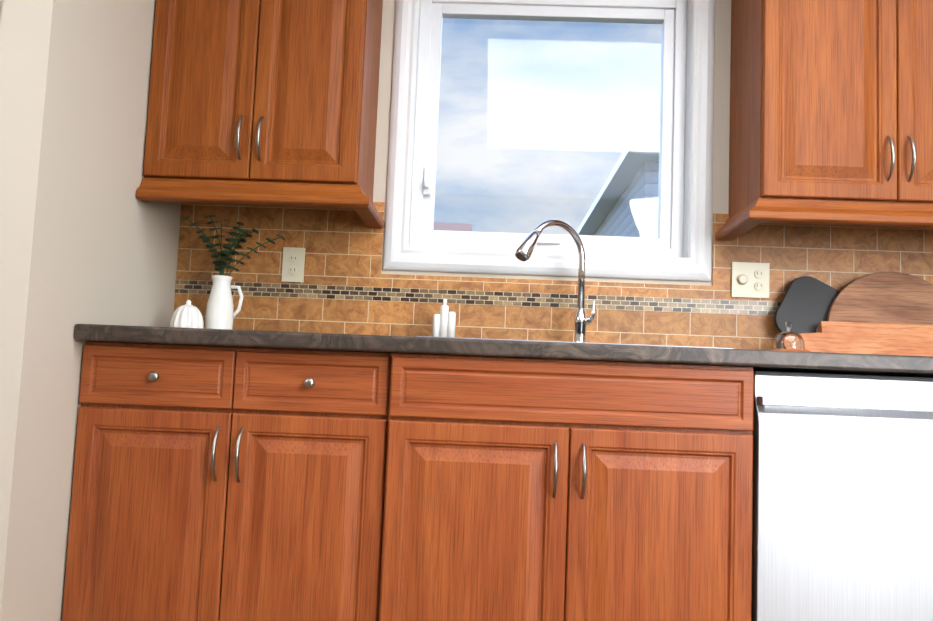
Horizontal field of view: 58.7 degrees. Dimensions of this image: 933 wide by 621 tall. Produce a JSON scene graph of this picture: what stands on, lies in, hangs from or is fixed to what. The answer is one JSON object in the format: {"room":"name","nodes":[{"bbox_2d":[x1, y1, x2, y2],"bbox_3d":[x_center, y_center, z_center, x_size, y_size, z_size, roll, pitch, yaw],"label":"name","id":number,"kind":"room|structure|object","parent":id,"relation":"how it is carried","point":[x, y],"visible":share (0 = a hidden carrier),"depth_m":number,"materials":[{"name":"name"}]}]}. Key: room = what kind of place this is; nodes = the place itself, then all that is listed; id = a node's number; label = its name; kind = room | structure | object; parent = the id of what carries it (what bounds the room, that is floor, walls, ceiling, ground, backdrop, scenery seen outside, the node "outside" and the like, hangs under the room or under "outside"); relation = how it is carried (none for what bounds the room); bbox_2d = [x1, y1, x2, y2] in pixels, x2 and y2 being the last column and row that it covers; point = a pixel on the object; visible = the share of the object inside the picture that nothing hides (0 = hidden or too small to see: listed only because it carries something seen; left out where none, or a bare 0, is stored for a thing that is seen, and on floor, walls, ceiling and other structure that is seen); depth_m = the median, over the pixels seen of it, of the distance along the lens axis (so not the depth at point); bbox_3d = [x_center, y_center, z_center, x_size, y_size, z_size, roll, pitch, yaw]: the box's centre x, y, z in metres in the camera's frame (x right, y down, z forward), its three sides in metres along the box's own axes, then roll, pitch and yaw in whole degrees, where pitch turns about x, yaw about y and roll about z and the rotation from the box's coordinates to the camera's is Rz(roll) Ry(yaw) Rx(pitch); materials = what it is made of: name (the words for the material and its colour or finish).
{"room":"kitchen","nodes":[
{"label":"kitchen","id":0,"kind":"room"},
{"bbox_2d":[0,0,180,620],"bbox_3d":[-1.087,-0.372,0.715,0.120,2.485,4.200,2,-5,2],"label":"wall","id":1,"kind":"structure","parent":0,"point":[87,236],"depth_m":2.04,"materials":[{"name":"beige paint"}]},
{"bbox_2d":[0,0,730,285],"bbox_3d":[-0.296,-0.154,2.885,8.050,2.485,0.200,2,-5,2],"label":"wall","id":2,"kind":"structure","parent":0,"point":[721,126],"depth_m":2.81,"materials":[{"name":"beige paint"}]},
{"bbox_2d":[136,0,384,228],"bbox_3d":[-0.607,-0.793,2.658,0.692,0.986,0.376,2,-5,2],"label":"upper cabinet","id":3,"kind":"object","parent":2,"relation":"attached to","point":[273,103],"visible":1,"depth_m":2.50,"materials":[{"name":"brown wood"}]},
{"bbox_2d":[175,280,780,315],"bbox_3d":[0.329,-0.032,2.747,2.614,0.046,0.002,2,-5,2],"label":"mosaic tile strip","id":4,"kind":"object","parent":2,"relation":"attached to","point":[497,298],"depth_m":2.75,"materials":[{"name":"multicoloured tile"}]},
{"bbox_2d":[383,0,714,281],"bbox_3d":[0.288,-0.646,2.901,1.090,1.085,0.223,2,-5,2],"label":"window","id":5,"kind":"structure","parent":2,"relation":"in","point":[678,248],"depth_m":2.84,"materials":[{"name":"white"}]},
{"bbox_2d":[174,202,932,349],"bbox_3d":[0.332,-0.101,2.759,2.614,0.482,0.008,2,-5,2],"label":"tile backsplash","id":6,"kind":"structure","parent":2,"relation":"attached to","point":[342,247],"depth_m":2.75,"materials":[{"name":"tile"}]},
{"bbox_2d":[281,247,304,281],"bbox_3d":[-0.579,-0.153,2.774,0.073,0.116,0.010,2,-5,2],"label":"electrical outlet plate","id":7,"kind":"object","parent":6,"relation":"attached to","point":[293,263],"visible":1,"depth_m":2.77,"materials":[{"name":"beige plastic"}]},
{"bbox_2d":[731,262,769,297],"bbox_3d":[0.934,-0.101,2.725,0.122,0.116,0.022,2,-5,2],"label":"electrical outlet plate","id":8,"kind":"object","parent":6,"relation":"attached to","point":[750,280],"visible":1,"depth_m":2.73,"materials":[{"name":"beige plastic"}]},
{"bbox_2d":[715,0,932,240],"bbox_3d":[1.278,-0.723,2.603,0.878,0.986,0.376,2,-5,2],"label":"upper cabinet","id":9,"kind":"object","parent":2,"relation":"attached to","point":[831,112],"visible":1,"depth_m":2.45,"materials":[{"name":"brown wood"}]},
{"bbox_3d":[1.266,0.997,0.435,4.700,0.100,4.400,2,-5,2],"label":"floor","id":10,"kind":"structure","parent":0,"visible":0},
{"bbox_2d":[62,342,390,620],"bbox_3d":[-0.608,0.578,2.397,0.807,0.920,0.658,2,-5,2],"label":"base cabinet","id":11,"kind":"object","parent":10,"relation":"on","point":[211,483],"visible":1,"depth_m":2.12,"materials":[{"name":"brown wood"}]},
{"bbox_2d":[379,353,753,620],"bbox_3d":[0.256,0.609,2.358,0.919,0.920,0.686,2,-5,2],"label":"base cabinet","id":12,"kind":"object","parent":10,"relation":"on","point":[522,489],"visible":1,"depth_m":2.07,"materials":[{"name":"brown wood"}]},
{"bbox_2d":[74,324,932,376],"bbox_3d":[0.349,0.133,2.407,2.685,0.042,0.666,2,-5,2],"label":"countertop","id":13,"kind":"structure","parent":12,"relation":"on","point":[840,363],"depth_m":2.08,"materials":[{"name":"stone"}]},
{"bbox_2d":[432,299,455,336],"bbox_3d":[-0.071,0.035,2.629,0.073,0.145,0.039,2,-5,2],"label":"candles","id":14,"kind":"object","parent":13,"relation":"on","point":[444,323],"visible":0.77,"depth_m":2.61,"materials":[{"name":"white wax"}]},
{"bbox_2d":[515,219,595,341],"bbox_3d":[0.274,-0.085,2.556,0.259,0.399,0.203,2,-5,2],"label":"gooseneck faucet","id":15,"kind":"object","parent":13,"relation":"on","point":[524,250],"visible":0.92,"depth_m":2.60,"materials":[{"name":"silver metal"}]},
{"bbox_2d":[417,336,732,364],"bbox_3d":[0.282,0.202,2.397,0.820,0.198,0.500,2,-5,2],"label":"double-bowl sink","id":16,"kind":"object","parent":13,"relation":"in","point":[573,342],"visible":0.02,"depth_m":2.16,"materials":[{"name":"silver metal"}]},
{"bbox_2d":[768,322,810,351],"bbox_3d":[0.975,0.089,2.515,0.132,0.112,0.132,2,-5,2],"label":"glass cloche","id":17,"kind":"object","parent":13,"relation":"on","point":[792,333],"visible":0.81,"depth_m":2.49,"materials":[{"name":"clear glass"}]},
{"bbox_2d":[774,276,839,335],"bbox_3d":[1.186,0.028,2.668,0.388,0.277,0.058,2,-5,2],"label":"paddle cutting board","id":18,"kind":"object","parent":13,"relation":"on","point":[805,304],"visible":0.33,"depth_m":2.67,"materials":[{"name":"black"}]},
{"bbox_2d":[782,321,932,356],"bbox_3d":[1.287,0.102,2.601,0.590,0.126,0.039,2,-5,2],"label":"cutting board","id":19,"kind":"object","parent":13,"relation":"on","point":[874,338],"visible":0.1,"depth_m":2.60,"materials":[{"name":"brown wood"}]},
{"bbox_2d":[816,272,932,332],"bbox_3d":[1.362,0.022,2.644,0.496,0.298,0.066,2,-5,2],"label":"cutting board","id":20,"kind":"object","parent":13,"relation":"on","point":[892,297],"visible":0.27,"depth_m":2.65,"materials":[{"name":"brown wood"}]},
{"bbox_3d":[-0.815,0.069,2.563,0.232,0.017,0.232,2,-5,2],"label":"round tray","id":21,"kind":"object","parent":13,"relation":"on","visible":0},
{"bbox_2d":[170,300,203,327],"bbox_3d":[-0.849,0.016,2.528,0.100,0.097,0.100,2,-5,2],"label":"pumpkin","id":22,"kind":"object","parent":21,"relation":"on","point":[187,315],"visible":0.88,"depth_m":2.50,"materials":[{"name":"white ceramic"}]},
{"bbox_2d":[182,215,284,329],"bbox_3d":[-0.736,-0.110,2.606,0.315,0.370,0.137,2,-5,2],"label":"vase","id":23,"kind":"object","parent":21,"relation":"on","point":[221,313],"visible":0.98,"depth_m":2.60,"materials":[{"name":"white ceramic"}]},
{"bbox_2d":[751,371,932,620],"bbox_3d":[1.025,0.642,2.339,0.607,0.913,0.662,2,-5,2],"label":"dishwasher","id":24,"kind":"object","parent":10,"relation":"on","point":[842,517],"visible":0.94,"depth_m":2.04,"materials":[{"name":"silver metal"}]},
{"label":"outside","id":25,"kind":"structure","parent":0,"visible":0},
{"bbox_3d":[-0.662,2.950,17.586,80.000,0.100,90.000,2,-5,2],"label":"ground","id":26,"kind":"structure","parent":25,"visible":0},
{"bbox_2d":[434,222,471,230],"bbox_3d":[-1.003,0.583,7.960,2.000,2.940,2.100,2,-5,2],"label":"shed","id":27,"kind":"object","parent":26,"relation":"on","point":[440,226],"depth_m":7.96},
{"bbox_2d":[577,142,658,237],"bbox_3d":[7.429,0.871,10.830,12.000,3.530,8.000,2,-5,2],"label":"neighbouring house","id":28,"kind":"structure","parent":26,"relation":"on","point":[636,226],"depth_m":7.93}
]}

